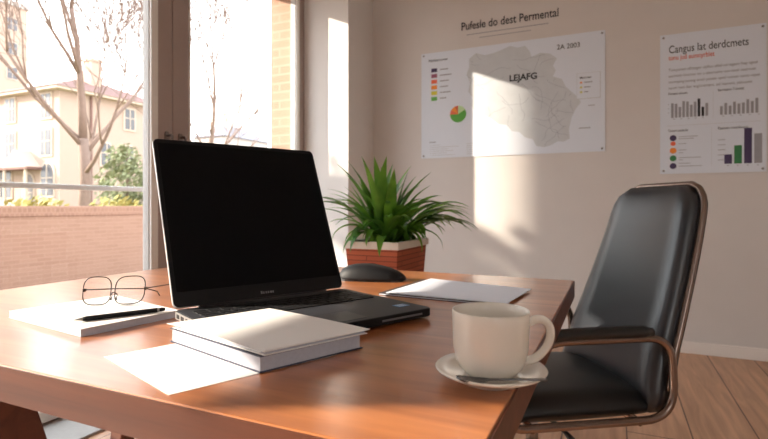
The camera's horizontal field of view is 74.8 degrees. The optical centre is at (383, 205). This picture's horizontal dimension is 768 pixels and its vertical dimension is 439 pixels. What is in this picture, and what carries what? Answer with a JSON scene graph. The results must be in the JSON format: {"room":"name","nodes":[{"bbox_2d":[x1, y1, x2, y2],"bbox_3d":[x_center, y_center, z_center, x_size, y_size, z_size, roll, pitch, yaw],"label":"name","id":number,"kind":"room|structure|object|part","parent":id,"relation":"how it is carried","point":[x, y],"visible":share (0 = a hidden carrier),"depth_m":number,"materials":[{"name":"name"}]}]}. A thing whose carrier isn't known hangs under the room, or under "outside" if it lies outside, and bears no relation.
{"room":"office","nodes":[
{"label":"office","id":0,"kind":"room"},
{"bbox_2d":[42,417,103,438],"bbox_3d":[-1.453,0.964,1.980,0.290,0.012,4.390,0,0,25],"label":"paper","id":1,"kind":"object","parent":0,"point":[58,428],"depth_m":2.15,"materials":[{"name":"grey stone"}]},
{"bbox_2d":[271,0,290,149],"bbox_3d":[-1.875,-0.580,1.766,0.200,3.300,6.050,0,0,25],"label":"brick wall","id":2,"kind":"structure","parent":0,"point":[280,9],"depth_m":4.05,"materials":[{"name":"brick"}]},
{"bbox_2d":[0,182,142,191],"bbox_3d":[-1.787,-0.096,2.102,0.060,0.070,4.335,0,0,25],"label":"balcony railing","id":3,"kind":"object","parent":2,"relation":"attached to","point":[2,184],"visible":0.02,"depth_m":2.51,"materials":[{"name":"grey metal"}]},
{"bbox_2d":[304,0,372,266],"bbox_3d":[-0.378,-0.630,4.165,0.425,3.200,0.440,0,0,25],"label":"wall column","id":4,"kind":"structure","parent":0,"point":[338,34],"depth_m":3.97,"materials":[{"name":"paint"}]},
{"bbox_2d":[86,347,767,438],"bbox_3d":[0.496,1.020,0.735,4.910,0.100,6.150,0,0,25],"label":"floor","id":5,"kind":"structure","parent":0,"point":[718,397],"depth_m":2.42,"materials":[{"name":"brown wood"}]},
{"bbox_2d":[0,267,574,438],"bbox_3d":[-0.297,0.595,1.233,1.356,0.750,1.176,0,0,25],"label":"desk","id":6,"kind":"object","parent":5,"relation":"on","point":[390,387],"visible":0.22,"depth_m":0.65,"materials":[{"name":"brown wood"}]},
{"bbox_3d":[-0.607,0.620,0.904,0.281,0.700,0.117,0,0,-43],"label":"leg","id":7,"kind":"part","parent":6,"relation":"part of","materials":[{"name":"brown wood"}]},
{"bbox_2d":[9,295,176,336],"bbox_3d":[-0.566,0.213,1.001,0.272,0.014,0.212,0,0,33],"label":"notepad","id":8,"kind":"object","parent":6,"relation":"on","point":[60,317],"visible":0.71,"depth_m":0.95,"materials":[{"name":"white paper"}]},
{"bbox_2d":[74,307,164,320],"bbox_3d":[-0.489,0.202,0.935,0.153,0.009,0.009,0,0,-38],"label":"pen","id":9,"kind":"object","parent":8,"relation":"on","point":[152,310],"visible":1,"depth_m":0.93,"materials":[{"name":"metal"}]},
{"bbox_2d":[82,275,168,304],"bbox_3d":[-0.526,0.176,1.083,0.208,0.060,0.066,0,0,-40],"label":"glasses","id":10,"kind":"object","parent":8,"relation":"on","point":[145,287],"visible":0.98,"depth_m":1.04,"materials":[{"name":"metal"}]},
{"bbox_3d":[-0.591,0.620,1.109,0.046,0.700,0.163,0,0,13],"label":"leg","id":11,"kind":"part","parent":6,"relation":"part of","materials":[{"name":"brown wood"}]},
{"bbox_2d":[105,344,333,394],"bbox_3d":[-0.239,0.220,0.736,0.254,0.001,0.224,0,0,-43],"label":"paper sheet","id":12,"kind":"object","parent":6,"relation":"on","point":[172,368],"visible":0.57,"depth_m":0.68,"materials":[{"name":"white paper"}]},
{"bbox_2d":[170,327,362,372],"bbox_3d":[-0.190,0.208,0.793,0.265,0.022,0.173,0,0,40],"label":"book","id":13,"kind":"object","parent":12,"relation":"on","point":[258,363],"visible":0.57,"depth_m":0.72,"materials":[{"name":"white paper"}]},
{"bbox_2d":[173,326,366,355],"bbox_3d":[-0.184,0.194,0.794,0.266,0.006,0.175,0,0,40],"label":"booklet","id":14,"kind":"object","parent":13,"relation":"on","point":[302,345],"visible":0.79,"depth_m":0.72,"materials":[{"name":"white paper"}]},
{"bbox_2d":[167,308,369,351],"bbox_3d":[-0.186,0.189,0.793,0.276,0.004,0.184,0,0,40],"label":"sheet","id":15,"kind":"object","parent":14,"relation":"on","point":[261,330],"visible":1,"depth_m":0.77,"materials":[{"name":"white paper"}]},
{"bbox_2d":[152,139,429,327],"bbox_3d":[-0.201,0.038,1.029,0.399,0.365,0.451,0,0,-40],"label":"laptop","id":16,"kind":"object","parent":6,"relation":"on","point":[246,228],"visible":0.84,"depth_m":1.10,"materials":[{"name":"black metal"}]},
{"bbox_3d":[-0.299,0.028,1.147,0.398,0.344,0.146,0,0,-40],"label":"lid","id":17,"kind":"part","parent":16,"relation":"part of","materials":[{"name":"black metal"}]},
{"bbox_2d":[340,263,405,282],"bbox_3d":[-0.036,0.196,1.496,0.205,0.048,0.095,0,0,11],"label":"computer mouse","id":18,"kind":"object","parent":6,"relation":"on","point":[361,272],"visible":0.95,"depth_m":1.46,"materials":[{"name":"black plastic"}]},
{"bbox_2d":[378,279,478,302],"bbox_3d":[0.183,0.217,1.287,0.300,0.004,0.271,0,0,29],"label":"document folder","id":19,"kind":"object","parent":6,"relation":"on","point":[383,292],"visible":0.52,"depth_m":1.20,"materials":[{"name":"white paper"}]},
{"bbox_2d":[386,279,530,303],"bbox_3d":[0.202,0.214,1.285,0.300,0.002,0.271,0,0,29],"label":"paper stack","id":20,"kind":"object","parent":19,"relation":"on","point":[437,288],"visible":0.93,"depth_m":1.25,"materials":[{"name":"white paper"}]},
{"bbox_2d":[435,353,547,390],"bbox_3d":[0.135,0.211,0.636,0.139,0.018,0.139,0,0,25],"label":"saucer","id":21,"kind":"object","parent":6,"relation":"on","point":[448,366],"visible":0.52,"depth_m":0.62,"materials":[{"name":"beige ceramic"}]},
{"bbox_2d":[456,375,547,383],"bbox_3d":[0.137,0.202,0.584,0.104,0.007,0.019,0,0,6],"label":"teaspoon","id":22,"kind":"object","parent":21,"relation":"on","point":[462,378],"visible":1,"depth_m":0.58,"materials":[{"name":"metal"}]},
{"bbox_2d":[452,302,554,377],"bbox_3d":[0.141,0.171,0.630,0.096,0.080,0.113,0,0,-45],"label":"coffee cup","id":23,"kind":"object","parent":21,"relation":"on","point":[491,339],"visible":0.97,"depth_m":0.60,"materials":[{"name":"beige ceramic"}]},
{"bbox_3d":[0.193,0.167,0.625,0.039,0.063,0.012,0,0,10],"label":"handle","id":24,"kind":"part","parent":23,"relation":"part of","materials":[{"name":"beige ceramic"}]},
{"bbox_2d":[516,181,707,438],"bbox_3d":[0.551,0.448,1.549,0.770,1.045,0.573,0,0,-9],"label":"office chair","id":25,"kind":"object","parent":5,"relation":"on","point":[622,340],"visible":0.71,"depth_m":1.43,"materials":[{"name":"polished metal"},{"name":"black leather"}]},
{"bbox_3d":[0.479,0.612,1.400,0.018,0.021,0.176,0,0,-9],"label":"height lever","id":26,"kind":"part","parent":25,"relation":"part of","materials":[{"name":"black plastic"}]},
{"bbox_3d":[0.470,0.537,1.549,0.516,0.082,0.470,0,0,-9],"label":"seat","id":27,"kind":"part","parent":25,"relation":"part of","materials":[{"name":"black leather"}]},
{"bbox_3d":[0.796,0.248,1.600,0.245,0.619,0.481,0,0,-9],"label":"backrest","id":28,"kind":"part","parent":25,"relation":"part of","materials":[{"name":"black leather"}]},
{"bbox_3d":[0.018,0.670,2.334,0.340,0.600,0.440,0,0,25],"label":"plant stand","id":29,"kind":"object","parent":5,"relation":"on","visible":0},
{"bbox_2d":[322,156,476,271],"bbox_3d":[0.042,0.078,2.324,0.796,0.584,0.577,0,0,-2],"label":"potted plant","id":30,"kind":"object","parent":29,"relation":"on","point":[392,242],"visible":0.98,"depth_m":2.23,"materials":[{"name":"green plant"}]},
{"bbox_3d":[0.018,0.278,2.334,0.250,0.185,0.360,0,0,25],"label":"planter","id":31,"kind":"part","parent":30,"relation":"part of","materials":[{"name":"ceramic"}]},
{"bbox_2d":[373,0,767,348],"bbox_3d":[1.696,-0.580,3.513,5.240,3.300,0.100,0,0,25],"label":"wall","id":32,"kind":"structure","parent":0,"point":[543,216],"depth_m":3.62,"materials":[{"name":"paint"}]},
{"bbox_2d":[461,8,558,37],"bbox_3d":[0.940,-1.374,3.803,0.725,0.139,0.002,0,0,25],"label":"lettering","id":33,"kind":"object","parent":32,"relation":"attached to","point":[550,12],"depth_m":3.80},
{"bbox_2d":[421,30,604,158],"bbox_3d":[0.927,-0.810,3.803,1.370,0.850,0.012,0,0,25],"label":"map poster","id":34,"kind":"object","parent":32,"relation":"attached to","point":[542,95],"visible":1,"depth_m":3.77,"materials":[{"name":"paper"}]},
{"bbox_2d":[557,42,579,49],"bbox_3d":[1.329,-1.154,3.619,0.155,0.036,0.001,0,0,25],"label":"print","id":35,"kind":"object","parent":34,"relation":"attached to","point":[560,45],"depth_m":3.62},
{"bbox_2d":[660,23,766,173],"bbox_3d":[2.123,-0.680,3.256,0.585,0.930,0.012,0,0,25],"label":"chart poster","id":36,"kind":"object","parent":32,"relation":"attached to","point":[713,82],"visible":1,"depth_m":3.25,"materials":[{"name":"paper"}]},
{"bbox_2d":[669,39,748,60],"bbox_3d":[2.103,-1.016,3.265,0.443,0.108,0.001,0,0,25],"label":"heading text","id":37,"kind":"object","parent":36,"relation":"attached to","point":[697,49],"depth_m":3.26,"materials":[{"name":"paper"}]},
{"bbox_2d":[680,341,767,361],"bbox_3d":[1.933,0.931,3.340,4.465,0.078,0.016,0,0,25],"label":"baseboard","id":38,"kind":"structure","parent":32,"relation":"attached to","point":[739,352],"depth_m":3.21,"materials":[{"name":"beige wood"}]},
{"bbox_3d":[-1.761,-0.630,1.714,0.050,3.200,6.050,0,0,25],"label":"wall","id":39,"kind":"structure","parent":0,"visible":0},
{"bbox_2d":[38,0,173,423],"bbox_3d":[-1.843,-0.370,1.436,0.123,2.640,3.077,0,0,25],"label":"window","id":40,"kind":"structure","parent":39,"relation":"in","point":[157,14],"depth_m":2.72,"materials":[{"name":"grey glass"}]},
{"bbox_3d":[-1.867,0.922,1.447,0.070,0.055,2.877,0,0,25],"label":"rail","id":41,"kind":"part","parent":40,"relation":"part of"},
{"bbox_3d":[-1.867,-0.370,1.447,0.070,2.640,3.077,0,0,25],"label":"frame","id":42,"kind":"part","parent":40,"relation":"part of","materials":[{"name":"white metal"}]},
{"bbox_3d":[-1.208,-0.360,2.793,0.008,0.110,0.030,0,0,25],"label":"handle","id":43,"kind":"part","parent":40,"relation":"part of","materials":[{"name":"metal"}]},
{"bbox_2d":[172,0,303,150],"bbox_3d":[-0.924,-0.370,3.444,0.123,2.640,1.327,0,0,25],"label":"window","id":44,"kind":"structure","parent":39,"relation":"in","point":[181,9],"depth_m":2.94,"materials":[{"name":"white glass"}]},
{"label":"outside","id":45,"kind":"structure","parent":0,"visible":0},
{"bbox_3d":[-39.824,1.145,84.223,137.460,0.150,200.000,0,0,25],"label":"ground","id":46,"kind":"structure","parent":45,"visible":0},
{"bbox_2d":[0,0,29,90],"bbox_3d":[-74.919,-16.330,83.793,26.600,34.800,14.600,0,0,25],"label":"tower block","id":47,"kind":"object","parent":46,"relation":"on","point":[8,81],"visible":0.26,"depth_m":82.64,"materials":[{"name":"beige paint"}]},
{"bbox_3d":[-61.088,-29.880,82.520,0.050,1.900,1.500,0,0,25],"label":"pane","id":48,"kind":"part","parent":47,"relation":"part of","materials":[{"name":"grey glass"}]},
{"bbox_3d":[-61.088,-21.880,82.520,0.050,1.900,1.500,0,0,25],"label":"pane","id":49,"kind":"part","parent":47,"relation":"part of","materials":[{"name":"grey glass"}]},
{"bbox_3d":[-61.088,-25.880,82.520,0.050,1.900,1.500,0,0,25],"label":"pane","id":50,"kind":"part","parent":47,"relation":"part of","materials":[{"name":"grey glass"}]},
{"bbox_2d":[0,206,142,289],"bbox_3d":[-0.558,0.535,15.653,0.272,1.070,52.000,0,0,25],"label":"wall","id":51,"kind":"structure","parent":46,"relation":"on","point":[39,245],"depth_m":6.96,"materials":[{"name":"brick"}]},
{"bbox_2d":[191,112,270,147],"bbox_3d":[-36.867,-10.430,122.462,10.200,23.000,17.200,0,0,25],"label":"house","id":52,"kind":"structure","parent":46,"relation":"on","point":[220,136],"depth_m":117.77,"materials":[{"name":"grey paint"}]},
{"bbox_3d":[-16.162,1.050,45.894,52.400,0.040,110.000,0,0,25],"label":"lawn","id":53,"kind":"structure","parent":46,"relation":"on","visible":0},
{"bbox_2d":[4,193,68,205],"bbox_3d":[-5.697,0.424,8.204,1.142,1.292,1.464,0,0,25],"label":"bush","id":54,"kind":"object","parent":53,"relation":"on","point":[45,201],"visible":0.06,"depth_m":8.19,"materials":[{"name":"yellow plant"}]},
{"bbox_2d":[0,57,142,205],"bbox_3d":[-33.529,-6.055,49.280,23.600,14.250,13.300,0,0,25],"label":"house","id":55,"kind":"structure","parent":53,"relation":"on","point":[34,147],"depth_m":41.50,"materials":[{"name":"yellow paint"}]},
{"bbox_3d":[-31.031,-0.930,41.043,0.222,4.000,0.222,0,0,2],"label":"porch post","id":56,"kind":"part","parent":55,"relation":"part of","materials":[{"name":"white paint"}]},
{"bbox_3d":[-32.163,-2.030,42.655,1.500,2.600,0.050,0,0,25],"label":"pane","id":57,"kind":"part","parent":55,"relation":"part of","materials":[{"name":"grey glass"}]},
{"bbox_3d":[-31.617,-5.130,42.406,1.250,2.000,0.050,0,0,25],"label":"pane","id":58,"kind":"part","parent":55,"relation":"part of","materials":[{"name":"white glass"}]},
{"bbox_3d":[-31.617,-8.080,42.406,1.250,1.900,0.050,0,0,25],"label":"pane","id":59,"kind":"part","parent":55,"relation":"part of","materials":[{"name":"white glass"}]},
{"bbox_3d":[-28.485,-0.930,39.877,0.222,4.000,0.222,0,0,-43],"label":"porch post","id":60,"kind":"part","parent":55,"relation":"part of","materials":[{"name":"white paint"}]},
{"bbox_3d":[-29.344,-0.930,41.365,1.300,3.400,0.050,0,0,25],"label":"pane","id":61,"kind":"part","parent":55,"relation":"part of","materials":[{"name":"grey glass"}]},
{"bbox_3d":[-29.321,-0.930,41.415,1.600,3.700,0.100,0,0,25],"label":"door","id":62,"kind":"part","parent":55,"relation":"part of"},
{"bbox_3d":[-27.253,-5.130,40.407,1.250,2.000,0.050,0,0,25],"label":"pane","id":63,"kind":"part","parent":55,"relation":"part of","materials":[{"name":"white glass"}]},
{"bbox_3d":[-27.253,-8.080,40.407,1.250,1.900,0.050,0,0,25],"label":"pane","id":64,"kind":"part","parent":55,"relation":"part of","materials":[{"name":"white glass"}]},
{"bbox_3d":[-27.071,-2.130,40.324,1.500,2.600,0.050,0,0,25],"label":"pane","id":65,"kind":"part","parent":55,"relation":"part of","materials":[{"name":"grey glass"}]},
{"bbox_3d":[-23.994,-4.480,43.430,0.050,1.900,0.950,0,0,25],"label":"pane","id":66,"kind":"part","parent":55,"relation":"part of","materials":[{"name":"grey glass"}]},
{"bbox_3d":[-23.036,-7.830,45.521,0.050,1.800,0.950,0,0,25],"label":"pane","id":67,"kind":"part","parent":55,"relation":"part of","materials":[{"name":"grey glass"}]},
{"bbox_2d":[89,193,142,205],"bbox_3d":[-5.060,0.414,9.564,1.201,1.316,1.623,0,0,25],"label":"bush","id":68,"kind":"object","parent":53,"relation":"on","point":[122,202],"visible":0.09,"depth_m":9.43,"materials":[{"name":"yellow plant"}]},
{"bbox_2d":[92,143,142,205],"bbox_3d":[-11.484,-0.877,22.960,2.090,3.895,3.529,0,0,25],"label":"evergreen tree","id":69,"kind":"object","parent":53,"relation":"on","point":[131,165],"visible":0.49,"depth_m":22.22,"materials":[{"name":"green plant"}]},
{"bbox_2d":[0,0,252,205],"bbox_3d":[-8.436,-4.462,11.817,9.822,11.163,9.064,0,0,-7],"label":"bare tree","id":70,"kind":"object","parent":53,"relation":"on","point":[84,148],"visible":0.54,"depth_m":11.07,"materials":[{"name":"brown plant"}]},
{"bbox_2d":[2,0,270,145],"bbox_3d":[-4.722,-5.205,15.803,8.715,12.649,10.660,0,0,25],"label":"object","id":71,"kind":"object","parent":53,"relation":"on","point":[212,130],"visible":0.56,"depth_m":13.89,"materials":[{"name":"brown plant"}]}
]}

